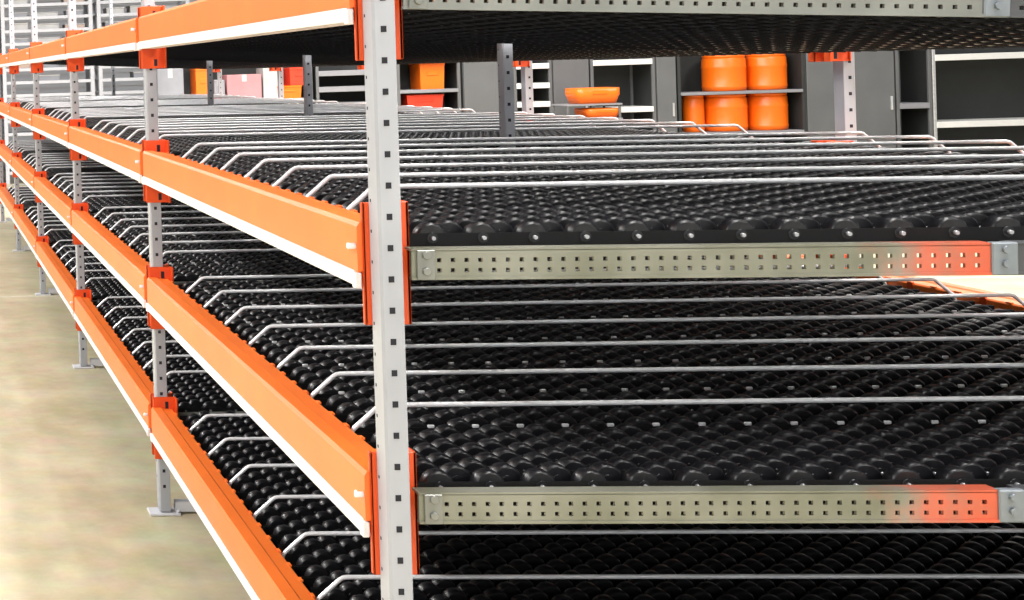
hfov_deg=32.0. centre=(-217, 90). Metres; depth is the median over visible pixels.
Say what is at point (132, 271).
beam
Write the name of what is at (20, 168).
beam
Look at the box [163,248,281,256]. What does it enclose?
rail
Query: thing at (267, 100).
rail
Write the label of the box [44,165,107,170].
rail
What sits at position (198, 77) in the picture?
tote
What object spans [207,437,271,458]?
rail
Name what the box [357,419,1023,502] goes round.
lane
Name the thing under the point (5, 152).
beam
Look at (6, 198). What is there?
beam
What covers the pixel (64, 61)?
lane
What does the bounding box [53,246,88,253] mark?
lane
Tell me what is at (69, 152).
rail
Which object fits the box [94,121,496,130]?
lane
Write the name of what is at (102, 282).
lane
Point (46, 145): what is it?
rail
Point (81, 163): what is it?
rail
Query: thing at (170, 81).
carton
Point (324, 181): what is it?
rail
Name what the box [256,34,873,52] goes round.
lane
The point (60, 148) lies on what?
rail
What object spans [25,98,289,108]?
rail
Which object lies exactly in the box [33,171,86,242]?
beam
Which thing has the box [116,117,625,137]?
rail
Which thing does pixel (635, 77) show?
shelving unit
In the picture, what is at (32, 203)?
lane
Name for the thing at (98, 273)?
lane
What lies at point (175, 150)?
lane
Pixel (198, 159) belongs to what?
lane
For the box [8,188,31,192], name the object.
lane
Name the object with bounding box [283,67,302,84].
tote
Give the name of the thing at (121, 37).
beam
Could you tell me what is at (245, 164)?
lane
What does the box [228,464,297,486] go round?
rail
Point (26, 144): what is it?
rail
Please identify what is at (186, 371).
rail
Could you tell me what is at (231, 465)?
lane
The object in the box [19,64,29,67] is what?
storage box
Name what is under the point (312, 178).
lane
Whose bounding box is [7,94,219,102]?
rail
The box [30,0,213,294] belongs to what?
frame
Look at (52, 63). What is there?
lane
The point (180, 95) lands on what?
rail
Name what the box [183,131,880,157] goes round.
rail
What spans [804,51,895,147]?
tall cabinet
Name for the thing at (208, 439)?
lane
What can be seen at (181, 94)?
rail
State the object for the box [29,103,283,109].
lane
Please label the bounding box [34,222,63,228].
lane
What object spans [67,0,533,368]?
frame
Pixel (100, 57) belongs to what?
lane
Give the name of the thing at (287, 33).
lane
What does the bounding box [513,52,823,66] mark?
beam
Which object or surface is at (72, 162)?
lane
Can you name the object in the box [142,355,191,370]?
rail
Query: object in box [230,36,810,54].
lane
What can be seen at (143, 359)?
lane
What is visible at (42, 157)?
rail
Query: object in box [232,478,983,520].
lane
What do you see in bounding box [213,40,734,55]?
lane
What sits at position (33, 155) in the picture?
rail
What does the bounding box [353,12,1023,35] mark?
lane
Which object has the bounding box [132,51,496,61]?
lane
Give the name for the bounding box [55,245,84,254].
rail
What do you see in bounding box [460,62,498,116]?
tall cabinet
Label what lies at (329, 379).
rail
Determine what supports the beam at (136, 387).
attached to the frame at (526, 72)
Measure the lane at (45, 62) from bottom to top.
0.181 m
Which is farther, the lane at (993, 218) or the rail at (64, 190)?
the rail at (64, 190)
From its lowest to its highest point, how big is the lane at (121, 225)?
0.059 m
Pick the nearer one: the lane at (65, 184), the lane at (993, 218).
the lane at (993, 218)
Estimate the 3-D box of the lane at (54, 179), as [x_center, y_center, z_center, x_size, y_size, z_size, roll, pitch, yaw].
[2.708,0.559,9.263,2.008,0.059,0.224,-2,0,5]
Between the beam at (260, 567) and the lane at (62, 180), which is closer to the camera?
the beam at (260, 567)
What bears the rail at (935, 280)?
attached to the lane at (910, 305)
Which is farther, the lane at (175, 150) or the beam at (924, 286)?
the lane at (175, 150)
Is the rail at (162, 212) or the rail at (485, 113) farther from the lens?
the rail at (485, 113)
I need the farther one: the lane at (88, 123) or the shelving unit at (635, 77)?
the shelving unit at (635, 77)
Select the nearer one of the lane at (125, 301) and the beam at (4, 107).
the lane at (125, 301)
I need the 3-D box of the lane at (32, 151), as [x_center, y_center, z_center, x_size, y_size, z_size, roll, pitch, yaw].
[3.030,0.529,12.635,2.008,0.059,0.280,-2,0,5]
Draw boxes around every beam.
[0,49,9,73]
[0,98,10,119]
[0,140,12,168]
[0,183,22,227]
[8,42,31,73]
[9,102,33,138]
[11,152,35,201]
[13,204,47,265]
[29,31,68,72]
[31,108,83,159]
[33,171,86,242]
[36,236,89,328]
[65,7,141,71]
[68,119,164,200]
[71,203,168,325]
[74,289,172,454]
[137,0,403,68]
[142,140,411,324]
[146,267,419,574]
[150,397,315,599]
[271,65,360,70]
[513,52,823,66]
[759,254,817,258]
[811,140,834,142]
[824,52,850,61]
[830,254,1023,310]
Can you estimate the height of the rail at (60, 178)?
0.082 m
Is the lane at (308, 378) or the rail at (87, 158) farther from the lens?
the rail at (87, 158)
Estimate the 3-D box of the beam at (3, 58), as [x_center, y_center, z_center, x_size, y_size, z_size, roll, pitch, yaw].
[1.988,-0.248,13.112,0.097,0.202,2.357,-2,0,5]
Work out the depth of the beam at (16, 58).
10.85 m
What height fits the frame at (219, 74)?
2.140 m
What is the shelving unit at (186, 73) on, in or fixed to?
on the floor
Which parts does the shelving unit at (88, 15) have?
post, post, shelf, shelf, shelf, shelf, shelf, shelf, shelf, shelf, post, post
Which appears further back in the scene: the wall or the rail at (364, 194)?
the wall
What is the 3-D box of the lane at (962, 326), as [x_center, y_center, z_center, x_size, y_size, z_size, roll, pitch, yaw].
[2.172,0.610,3.656,2.008,0.059,0.296,-2,0,5]
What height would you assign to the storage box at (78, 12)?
0.068 m
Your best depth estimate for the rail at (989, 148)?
3.50 m
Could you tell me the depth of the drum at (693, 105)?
15.22 m
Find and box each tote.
[189,69,206,93]
[277,85,301,97]
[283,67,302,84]
[401,94,443,107]
[408,63,444,88]
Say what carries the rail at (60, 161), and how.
attached to the lane at (82, 168)
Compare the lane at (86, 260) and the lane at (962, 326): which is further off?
the lane at (86, 260)
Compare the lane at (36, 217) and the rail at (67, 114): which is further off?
the lane at (36, 217)
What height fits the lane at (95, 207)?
0.059 m
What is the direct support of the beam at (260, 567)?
attached to the frame at (843, 71)
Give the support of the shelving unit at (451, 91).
on the floor
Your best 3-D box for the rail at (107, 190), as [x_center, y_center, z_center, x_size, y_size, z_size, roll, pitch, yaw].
[2.554,0.550,7.705,2.030,0.082,0.010,-2,0,5]
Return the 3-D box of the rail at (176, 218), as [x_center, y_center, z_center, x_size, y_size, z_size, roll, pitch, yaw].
[2.408,0.564,6.182,2.030,0.082,0.010,-2,0,5]
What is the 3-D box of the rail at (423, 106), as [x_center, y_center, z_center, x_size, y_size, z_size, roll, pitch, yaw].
[2.568,0.147,7.992,2.030,0.082,0.010,-1,0,5]
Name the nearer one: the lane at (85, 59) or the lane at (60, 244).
the lane at (60, 244)
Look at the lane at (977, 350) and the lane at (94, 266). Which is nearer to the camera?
the lane at (977, 350)
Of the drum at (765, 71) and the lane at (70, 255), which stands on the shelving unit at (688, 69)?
the drum at (765, 71)
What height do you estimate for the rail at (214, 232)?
0.082 m
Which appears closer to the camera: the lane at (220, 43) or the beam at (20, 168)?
the lane at (220, 43)
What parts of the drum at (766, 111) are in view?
lid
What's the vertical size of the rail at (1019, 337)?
0.082 m
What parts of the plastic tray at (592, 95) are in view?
handle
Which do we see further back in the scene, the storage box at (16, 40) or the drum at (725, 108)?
the storage box at (16, 40)
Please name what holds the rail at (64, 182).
attached to the lane at (71, 187)
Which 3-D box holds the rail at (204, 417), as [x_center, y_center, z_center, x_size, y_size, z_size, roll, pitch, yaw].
[2.249,1.001,4.373,2.030,0.082,0.010,-2,0,5]
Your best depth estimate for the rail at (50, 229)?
9.89 m
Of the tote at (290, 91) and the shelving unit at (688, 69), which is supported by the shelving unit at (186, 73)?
the tote at (290, 91)
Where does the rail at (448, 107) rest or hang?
attached to the lane at (88, 123)
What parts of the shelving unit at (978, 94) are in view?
post, shelf, shelf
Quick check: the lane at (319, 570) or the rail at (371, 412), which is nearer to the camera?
the rail at (371, 412)
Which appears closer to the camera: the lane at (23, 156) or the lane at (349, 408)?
the lane at (349, 408)
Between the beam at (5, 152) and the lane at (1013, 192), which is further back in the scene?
the beam at (5, 152)
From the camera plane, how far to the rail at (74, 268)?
8.08 m
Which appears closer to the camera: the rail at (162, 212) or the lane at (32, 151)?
the rail at (162, 212)
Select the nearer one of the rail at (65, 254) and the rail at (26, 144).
the rail at (65, 254)
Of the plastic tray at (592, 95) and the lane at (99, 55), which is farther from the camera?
the plastic tray at (592, 95)
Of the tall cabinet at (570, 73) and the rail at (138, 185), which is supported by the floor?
the tall cabinet at (570, 73)
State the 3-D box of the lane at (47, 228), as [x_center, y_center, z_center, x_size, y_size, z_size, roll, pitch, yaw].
[2.816,0.971,10.248,2.008,0.051,0.280,-2,0,5]
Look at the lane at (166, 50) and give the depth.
6.88 m
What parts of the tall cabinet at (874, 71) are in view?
door, door, handle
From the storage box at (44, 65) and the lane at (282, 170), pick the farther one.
the storage box at (44, 65)
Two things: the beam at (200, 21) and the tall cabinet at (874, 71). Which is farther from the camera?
the tall cabinet at (874, 71)
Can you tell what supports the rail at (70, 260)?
attached to the lane at (94, 266)
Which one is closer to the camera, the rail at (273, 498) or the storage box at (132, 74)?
the rail at (273, 498)
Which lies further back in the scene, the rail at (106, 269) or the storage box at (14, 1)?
the storage box at (14, 1)
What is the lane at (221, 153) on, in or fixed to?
attached to the beam
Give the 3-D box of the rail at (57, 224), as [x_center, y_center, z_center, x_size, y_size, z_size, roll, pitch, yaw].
[2.796,0.949,10.097,2.030,0.082,0.010,-2,0,5]
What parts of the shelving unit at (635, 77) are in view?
post, shelf, shelf, post, post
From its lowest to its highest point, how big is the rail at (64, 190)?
0.082 m
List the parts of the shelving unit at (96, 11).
post, post, shelf, shelf, shelf, shelf, shelf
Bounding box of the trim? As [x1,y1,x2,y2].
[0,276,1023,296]
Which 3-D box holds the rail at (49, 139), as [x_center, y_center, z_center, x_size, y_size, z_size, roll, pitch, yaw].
[3.148,0.493,13.927,2.030,0.082,0.010,-2,0,5]
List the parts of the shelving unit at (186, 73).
shelf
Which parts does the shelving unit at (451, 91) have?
post, shelf, shelf, post, post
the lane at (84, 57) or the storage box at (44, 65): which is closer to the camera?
the lane at (84, 57)
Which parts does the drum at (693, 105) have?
lid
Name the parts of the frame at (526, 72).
post, foot plate, post, post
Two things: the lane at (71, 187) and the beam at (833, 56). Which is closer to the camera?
the beam at (833, 56)
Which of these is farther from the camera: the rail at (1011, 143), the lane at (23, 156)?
the lane at (23, 156)
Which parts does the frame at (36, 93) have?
post, foot plate, post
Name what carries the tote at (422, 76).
on the shelving unit at (451, 91)
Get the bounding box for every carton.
[157,68,183,94]
[213,80,224,94]
[222,74,261,97]
[256,68,277,97]
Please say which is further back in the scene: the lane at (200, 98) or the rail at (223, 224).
the lane at (200, 98)
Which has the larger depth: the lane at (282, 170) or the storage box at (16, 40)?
the storage box at (16, 40)
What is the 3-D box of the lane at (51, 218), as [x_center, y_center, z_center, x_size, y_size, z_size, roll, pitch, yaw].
[2.871,0.966,10.826,2.008,0.051,0.280,-2,0,5]
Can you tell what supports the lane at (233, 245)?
attached to the beam at (802, 256)
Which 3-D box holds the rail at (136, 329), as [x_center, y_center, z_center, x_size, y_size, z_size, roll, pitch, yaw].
[2.394,0.987,5.896,2.030,0.082,0.010,-2,0,5]
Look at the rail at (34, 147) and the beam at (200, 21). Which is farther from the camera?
the rail at (34, 147)
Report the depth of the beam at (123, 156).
5.67 m
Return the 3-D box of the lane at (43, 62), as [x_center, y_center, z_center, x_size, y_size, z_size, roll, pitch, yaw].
[3.028,-0.248,12.919,2.006,0.181,0.280,-2,0,5]
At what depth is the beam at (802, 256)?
4.78 m
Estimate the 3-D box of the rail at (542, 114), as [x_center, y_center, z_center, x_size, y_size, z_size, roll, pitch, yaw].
[2.423,0.161,6.469,2.030,0.082,0.010,-1,0,5]
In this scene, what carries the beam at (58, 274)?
attached to the frame at (36, 93)
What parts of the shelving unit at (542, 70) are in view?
post, shelf, shelf, shelf, post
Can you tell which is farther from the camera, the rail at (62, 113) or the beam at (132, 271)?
the rail at (62, 113)
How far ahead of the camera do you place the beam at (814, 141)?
4.58 m
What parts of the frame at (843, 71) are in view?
post, foot plate, rail, rail, post, post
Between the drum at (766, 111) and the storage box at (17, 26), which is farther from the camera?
the storage box at (17, 26)
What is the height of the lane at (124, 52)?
0.181 m
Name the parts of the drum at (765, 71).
lid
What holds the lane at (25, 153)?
attached to the beam
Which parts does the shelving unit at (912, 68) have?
post, post, shelf, post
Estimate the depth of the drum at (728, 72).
15.13 m
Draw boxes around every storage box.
[9,38,28,42]
[13,0,27,3]
[13,12,27,16]
[14,23,27,29]
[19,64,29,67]
[37,12,57,15]
[37,23,58,28]
[38,37,59,41]
[39,74,59,80]
[43,64,58,67]
[62,23,84,27]
[63,10,82,14]
[101,21,122,26]
[103,7,124,13]
[126,4,155,12]
[129,71,142,77]
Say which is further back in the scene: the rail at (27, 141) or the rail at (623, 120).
the rail at (27, 141)
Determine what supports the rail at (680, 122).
attached to the lane at (180, 143)
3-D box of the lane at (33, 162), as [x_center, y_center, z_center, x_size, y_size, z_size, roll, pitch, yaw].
[2.884,0.543,11.112,2.008,0.059,0.280,-2,0,5]
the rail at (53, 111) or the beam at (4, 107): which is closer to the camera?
the rail at (53, 111)
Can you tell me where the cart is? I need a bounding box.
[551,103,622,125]
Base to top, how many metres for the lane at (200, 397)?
0.051 m
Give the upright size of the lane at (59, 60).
0.181 m
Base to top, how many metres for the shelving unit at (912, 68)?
1.950 m
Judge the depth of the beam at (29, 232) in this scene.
10.71 m
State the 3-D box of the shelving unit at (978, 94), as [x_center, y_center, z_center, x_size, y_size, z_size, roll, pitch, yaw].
[12.779,-0.046,15.018,2.034,1.950,0.506,-2,0,5]
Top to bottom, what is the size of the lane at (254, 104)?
0.075 m
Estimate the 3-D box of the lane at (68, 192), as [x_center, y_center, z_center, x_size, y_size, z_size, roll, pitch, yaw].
[2.601,0.570,8.146,2.008,0.059,0.296,-2,0,5]
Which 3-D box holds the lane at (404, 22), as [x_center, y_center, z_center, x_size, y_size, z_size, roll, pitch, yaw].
[2.115,-0.162,3.363,2.006,0.181,0.296,-2,0,5]
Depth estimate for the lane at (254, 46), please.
5.75 m
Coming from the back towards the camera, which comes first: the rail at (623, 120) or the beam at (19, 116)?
the beam at (19, 116)
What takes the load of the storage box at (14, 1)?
on the shelving unit at (88, 15)
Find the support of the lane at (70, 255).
attached to the beam
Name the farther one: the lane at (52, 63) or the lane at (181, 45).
the lane at (52, 63)
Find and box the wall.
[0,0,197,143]
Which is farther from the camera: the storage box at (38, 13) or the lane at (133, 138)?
the storage box at (38, 13)
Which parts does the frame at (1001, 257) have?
post, rail, rail, rail, rail, rail, rail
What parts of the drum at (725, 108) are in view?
lid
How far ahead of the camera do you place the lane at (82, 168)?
10.29 m
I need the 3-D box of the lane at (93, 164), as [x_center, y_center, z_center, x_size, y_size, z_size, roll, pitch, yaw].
[2.829,0.548,10.535,2.008,0.059,0.280,-2,0,5]
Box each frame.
[0,0,222,221]
[8,0,283,251]
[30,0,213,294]
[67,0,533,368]
[141,0,859,515]
[362,0,1023,599]
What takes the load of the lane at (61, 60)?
attached to the beam at (16, 58)
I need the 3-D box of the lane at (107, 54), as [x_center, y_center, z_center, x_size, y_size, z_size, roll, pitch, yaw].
[2.599,-0.208,8.430,2.006,0.181,0.296,-2,0,5]
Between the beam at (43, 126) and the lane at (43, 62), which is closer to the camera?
the beam at (43, 126)
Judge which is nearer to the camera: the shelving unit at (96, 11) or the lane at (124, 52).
the lane at (124, 52)
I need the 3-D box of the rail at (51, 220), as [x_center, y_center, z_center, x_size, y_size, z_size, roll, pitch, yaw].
[2.823,0.946,10.386,2.030,0.082,0.010,-2,0,5]
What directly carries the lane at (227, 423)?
attached to the beam
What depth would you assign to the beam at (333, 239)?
2.91 m
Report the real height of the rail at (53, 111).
0.082 m
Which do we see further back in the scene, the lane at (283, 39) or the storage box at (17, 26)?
the storage box at (17, 26)
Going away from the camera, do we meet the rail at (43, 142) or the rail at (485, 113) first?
the rail at (485, 113)
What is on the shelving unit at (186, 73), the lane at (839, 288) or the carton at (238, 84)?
the carton at (238, 84)
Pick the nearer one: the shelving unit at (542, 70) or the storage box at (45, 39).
the shelving unit at (542, 70)
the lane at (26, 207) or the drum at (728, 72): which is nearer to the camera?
the lane at (26, 207)
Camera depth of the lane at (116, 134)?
6.06 m
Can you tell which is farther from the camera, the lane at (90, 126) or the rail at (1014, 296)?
the lane at (90, 126)
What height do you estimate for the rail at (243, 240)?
0.082 m
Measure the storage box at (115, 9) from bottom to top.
0.080 m
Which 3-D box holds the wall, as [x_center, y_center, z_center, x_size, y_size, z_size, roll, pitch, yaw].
[5.185,-1.620,26.316,32.000,5.720,0.230,-2,0,5]
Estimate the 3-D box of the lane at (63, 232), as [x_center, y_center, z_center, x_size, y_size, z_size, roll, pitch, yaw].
[2.788,0.974,9.960,2.008,0.051,0.280,-2,0,5]
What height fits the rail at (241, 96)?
0.082 m
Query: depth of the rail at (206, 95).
13.05 m
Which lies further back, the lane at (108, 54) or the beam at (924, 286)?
the lane at (108, 54)
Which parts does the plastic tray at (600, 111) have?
handle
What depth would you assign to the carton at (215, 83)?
15.62 m
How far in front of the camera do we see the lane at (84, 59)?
10.53 m
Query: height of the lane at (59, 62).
0.181 m
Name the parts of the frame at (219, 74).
post, post, post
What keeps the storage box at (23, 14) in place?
on the shelving unit at (88, 15)
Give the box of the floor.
[0,173,1023,599]
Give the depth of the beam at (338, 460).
2.96 m
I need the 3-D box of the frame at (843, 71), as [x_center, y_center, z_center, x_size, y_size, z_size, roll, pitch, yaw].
[2.269,0.276,4.652,2.231,2.140,0.076,-2,0,5]
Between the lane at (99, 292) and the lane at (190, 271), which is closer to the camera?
the lane at (190, 271)
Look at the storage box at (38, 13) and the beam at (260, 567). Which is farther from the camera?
the storage box at (38, 13)
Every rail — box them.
[5,94,204,102]
[6,139,51,145]
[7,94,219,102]
[8,141,55,147]
[9,95,205,103]
[10,142,57,148]
[12,144,61,150]
[16,95,232,100]
[16,95,238,101]
[18,145,63,147]
[18,147,66,151]
[19,96,240,101]
[20,96,255,103]
[21,148,68,152]
[22,97,272,107]
[23,152,69,159]
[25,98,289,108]
[26,155,69,161]
[28,98,297,109]
[28,157,69,164]
[31,99,302,110]
[32,158,92,166]
[35,161,96,168]
[36,220,61,228]
[40,100,317,106]
[41,100,323,107]
[42,163,101,167]
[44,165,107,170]
[44,224,64,228]
[44,229,68,234]
[45,101,337,109]
[48,103,365,115]
[50,172,119,181]
[51,240,72,247]
[52,104,365,117]
[54,175,126,184]
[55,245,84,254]
[57,105,365,118]
[58,178,134,188]
[60,250,90,259]
[61,105,422,119]
[63,182,138,192]
[64,256,95,265]
[66,106,438,121]
[68,185,142,196]
[69,263,101,272]
[73,190,142,201]
[75,269,108,279]
[79,107,456,116]
[82,194,142,201]
[84,109,475,118]
[85,277,116,284]
[92,112,527,129]
[93,205,190,217]
[96,296,134,308]
[100,113,564,131]
[101,211,202,223]
[104,306,142,318]
[108,115,584,134]
[109,217,215,230]
[112,316,146,329]
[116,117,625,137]
[118,223,229,237]
[121,328,165,341]
[126,119,665,140]
[128,231,244,245]
[131,340,177,355]
[137,121,706,143]
[139,239,263,255]
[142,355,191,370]
[159,124,753,138]
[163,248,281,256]
[167,370,206,375]
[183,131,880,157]
[185,264,886,293]
[189,413,249,433]
[200,135,950,162]
[203,277,956,308]
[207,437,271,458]
[220,139,1023,169]
[223,293,1023,326]
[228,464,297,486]
[244,146,1023,177]
[248,312,1023,346]
[253,495,328,519]
[272,154,1023,186]
[276,335,1023,369]
[281,528,1023,557]
[306,163,1023,196]
[310,363,1023,397]
[316,574,1023,599]
[346,174,1023,209]
[351,396,1023,432]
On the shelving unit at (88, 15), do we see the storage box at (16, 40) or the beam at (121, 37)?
the storage box at (16, 40)
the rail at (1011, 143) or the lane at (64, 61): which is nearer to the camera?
the rail at (1011, 143)
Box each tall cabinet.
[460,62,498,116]
[551,59,589,123]
[655,57,677,132]
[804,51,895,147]
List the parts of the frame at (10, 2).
post, post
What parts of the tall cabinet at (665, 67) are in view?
handle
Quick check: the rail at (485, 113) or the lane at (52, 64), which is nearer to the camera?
the rail at (485, 113)
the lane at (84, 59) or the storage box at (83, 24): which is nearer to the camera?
the lane at (84, 59)
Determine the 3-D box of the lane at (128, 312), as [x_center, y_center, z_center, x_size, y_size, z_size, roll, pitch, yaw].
[2.470,1.004,6.625,2.008,0.051,0.296,-2,0,5]
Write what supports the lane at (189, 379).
attached to the beam
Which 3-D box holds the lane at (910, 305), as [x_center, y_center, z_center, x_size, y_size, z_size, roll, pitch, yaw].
[2.199,0.608,3.945,2.008,0.059,0.296,-2,0,5]
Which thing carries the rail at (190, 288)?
attached to the beam at (338, 460)
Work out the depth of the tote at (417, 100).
15.41 m
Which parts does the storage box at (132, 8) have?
lid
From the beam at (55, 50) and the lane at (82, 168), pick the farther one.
the lane at (82, 168)
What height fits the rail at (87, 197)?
0.082 m
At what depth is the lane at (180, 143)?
5.24 m
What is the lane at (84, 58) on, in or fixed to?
attached to the beam at (16, 58)
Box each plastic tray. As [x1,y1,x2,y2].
[565,87,619,103]
[574,107,618,117]
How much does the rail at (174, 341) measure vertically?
0.082 m
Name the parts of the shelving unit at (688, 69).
post, shelf, shelf, post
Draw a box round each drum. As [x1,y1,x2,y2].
[682,95,704,131]
[701,55,746,90]
[703,94,747,131]
[745,54,787,89]
[747,93,788,129]
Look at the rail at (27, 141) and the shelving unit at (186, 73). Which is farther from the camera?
the shelving unit at (186, 73)
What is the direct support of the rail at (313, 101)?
attached to the beam at (19, 116)
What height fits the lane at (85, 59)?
0.181 m
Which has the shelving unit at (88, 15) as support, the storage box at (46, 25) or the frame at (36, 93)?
the storage box at (46, 25)
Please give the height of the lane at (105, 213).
0.059 m
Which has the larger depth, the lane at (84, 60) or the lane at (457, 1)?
the lane at (84, 60)
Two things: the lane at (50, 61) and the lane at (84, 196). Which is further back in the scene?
the lane at (50, 61)
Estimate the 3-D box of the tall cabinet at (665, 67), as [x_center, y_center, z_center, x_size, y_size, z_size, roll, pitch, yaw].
[9.199,0.073,15.353,0.197,1.950,0.522,-2,0,5]
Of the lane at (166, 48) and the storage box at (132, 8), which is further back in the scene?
the storage box at (132, 8)
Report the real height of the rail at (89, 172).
0.082 m
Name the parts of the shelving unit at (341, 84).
post, shelf, shelf, shelf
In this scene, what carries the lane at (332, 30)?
attached to the beam at (200, 21)
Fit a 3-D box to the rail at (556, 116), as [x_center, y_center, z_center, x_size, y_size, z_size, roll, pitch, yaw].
[2.395,0.163,6.180,2.030,0.082,0.010,-1,0,5]
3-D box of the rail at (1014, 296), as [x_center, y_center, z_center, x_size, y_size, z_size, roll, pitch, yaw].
[2.180,0.585,3.793,2.030,0.082,0.010,-2,0,5]
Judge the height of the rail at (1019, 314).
0.082 m
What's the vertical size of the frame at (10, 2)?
2.140 m
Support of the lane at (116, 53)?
attached to the beam at (55, 50)
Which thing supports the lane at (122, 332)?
attached to the beam
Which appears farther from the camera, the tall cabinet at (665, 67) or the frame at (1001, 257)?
the tall cabinet at (665, 67)
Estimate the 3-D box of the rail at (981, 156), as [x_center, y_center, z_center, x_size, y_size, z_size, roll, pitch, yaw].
[2.112,0.190,3.214,2.030,0.082,0.010,-1,0,5]
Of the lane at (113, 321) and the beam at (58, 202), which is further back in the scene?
the beam at (58, 202)
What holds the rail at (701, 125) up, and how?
attached to the beam at (123, 156)
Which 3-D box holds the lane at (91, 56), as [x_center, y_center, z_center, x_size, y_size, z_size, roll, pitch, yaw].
[2.654,-0.213,9.007,2.006,0.181,0.296,-2,0,5]
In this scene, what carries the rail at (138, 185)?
attached to the lane at (84, 196)
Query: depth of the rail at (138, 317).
6.27 m
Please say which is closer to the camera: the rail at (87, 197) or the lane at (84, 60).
the rail at (87, 197)
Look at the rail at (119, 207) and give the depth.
6.83 m
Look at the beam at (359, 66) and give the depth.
11.68 m
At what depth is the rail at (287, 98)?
10.95 m
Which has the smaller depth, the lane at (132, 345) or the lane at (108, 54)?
the lane at (132, 345)
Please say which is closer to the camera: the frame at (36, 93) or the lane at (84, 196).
the lane at (84, 196)
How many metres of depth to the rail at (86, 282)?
7.50 m
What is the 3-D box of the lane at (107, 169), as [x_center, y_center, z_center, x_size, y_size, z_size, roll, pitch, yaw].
[2.774,0.553,9.957,2.008,0.059,0.280,-2,0,5]
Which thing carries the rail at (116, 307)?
attached to the lane at (113, 321)
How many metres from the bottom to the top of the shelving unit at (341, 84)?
1.950 m
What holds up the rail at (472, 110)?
attached to the beam at (43, 126)
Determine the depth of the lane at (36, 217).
11.20 m
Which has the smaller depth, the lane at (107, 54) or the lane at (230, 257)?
the lane at (230, 257)
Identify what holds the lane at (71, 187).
attached to the beam
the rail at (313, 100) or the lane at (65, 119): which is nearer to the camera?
the lane at (65, 119)
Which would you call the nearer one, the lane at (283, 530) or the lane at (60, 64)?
the lane at (283, 530)
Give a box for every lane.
[8,98,214,103]
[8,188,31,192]
[10,191,32,194]
[19,149,69,152]
[20,201,43,205]
[22,151,68,154]
[22,154,69,158]
[23,204,48,210]
[26,211,54,216]
[27,158,81,162]
[28,160,94,164]
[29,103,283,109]
[29,215,56,220]
[31,162,101,166]
[31,218,60,223]
[32,164,103,168]
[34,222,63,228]
[42,167,111,170]
[43,62,241,68]
[43,63,215,68]
[44,226,68,231]
[44,230,71,235]
[45,62,245,68]
[46,104,268,109]
[46,168,117,173]
[47,171,126,178]
[49,176,130,181]
[49,234,72,243]
[50,61,261,67]
[50,242,74,249]
[51,178,137,185]
[52,63,228,68]
[52,64,190,68]
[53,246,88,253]
[55,181,141,188]
[57,252,93,259]
[59,60,282,67]
[59,62,237,67]
[60,64,202,68]
[60,184,142,192]
[61,60,276,66]
[61,112,405,120]
[61,258,100,265]
[64,61,273,67]
[65,189,142,196]
[66,264,106,272]
[67,112,421,121]
[70,193,171,200]
[71,271,114,278]
[82,197,180,204]
[84,57,357,65]
[84,58,328,65]
[84,59,316,66]
[84,60,296,66]
[85,59,318,66]
[85,277,122,287]
[86,117,445,124]
[86,117,472,128]
[89,201,196,212]
[89,285,134,299]
[91,56,363,64]
[91,209,205,218]
[93,298,141,307]
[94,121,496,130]
[95,213,218,224]
[97,121,498,132]
[98,304,146,320]
[99,55,363,63]
[100,57,352,64]
[103,219,232,231]
[105,123,559,135]
[106,314,147,329]
[107,54,409,63]
[108,54,429,63]
[111,226,247,238]
[113,126,587,138]
[114,326,174,342]
[116,53,447,62]
[120,233,264,247]
[122,129,637,141]
[124,52,468,62]
[124,338,186,355]
[131,242,282,256]
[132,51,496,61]
[133,129,676,143]
[134,351,201,370]
[142,251,521,265]
[145,365,217,386]
[166,47,576,59]
[166,48,544,60]
[166,50,525,60]
[167,382,243,411]
[169,132,710,146]
[169,136,782,155]
[169,255,817,281]
[173,45,616,58]
[178,276,854,294]
[179,141,833,159]
[180,410,260,434]
[186,44,652,57]
[189,277,936,309]
[191,146,887,165]
[192,426,285,459]
[197,42,692,56]
[208,292,1023,326]
[211,151,979,171]
[211,451,312,487]
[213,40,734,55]
[229,309,1023,346]
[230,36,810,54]
[232,158,1023,179]
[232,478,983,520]
[254,329,1023,370]
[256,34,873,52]
[257,163,1023,189]
[257,510,1023,559]
[272,32,937,51]
[280,354,1023,398]
[286,172,1023,200]
[286,547,1023,599]
[295,28,1022,49]
[314,383,1023,433]
[321,183,1023,212]
[328,24,1023,46]
[349,594,1023,599]
[353,9,1023,28]
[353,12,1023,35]
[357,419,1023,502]
[402,20,1023,41]
[408,197,1023,246]
[429,0,1023,20]
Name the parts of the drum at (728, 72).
lid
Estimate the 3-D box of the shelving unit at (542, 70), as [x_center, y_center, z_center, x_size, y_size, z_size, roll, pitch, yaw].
[7.879,0.118,15.488,0.384,1.950,0.506,-2,0,5]
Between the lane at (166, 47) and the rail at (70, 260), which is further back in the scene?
the rail at (70, 260)
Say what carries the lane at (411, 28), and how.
attached to the beam at (200, 21)
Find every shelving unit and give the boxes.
[0,0,94,183]
[92,0,189,95]
[157,67,312,103]
[312,65,365,103]
[396,63,461,113]
[513,60,552,120]
[588,57,656,130]
[675,53,806,142]
[893,49,932,151]
[931,47,1023,154]
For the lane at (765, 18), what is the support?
attached to the beam at (200, 21)
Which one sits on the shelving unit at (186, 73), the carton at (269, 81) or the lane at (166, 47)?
the carton at (269, 81)
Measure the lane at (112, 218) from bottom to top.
0.059 m
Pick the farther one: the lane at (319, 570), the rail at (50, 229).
the rail at (50, 229)
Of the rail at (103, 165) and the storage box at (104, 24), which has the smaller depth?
the rail at (103, 165)
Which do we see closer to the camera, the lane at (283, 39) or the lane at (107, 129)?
the lane at (283, 39)
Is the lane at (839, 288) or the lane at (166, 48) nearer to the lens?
the lane at (839, 288)

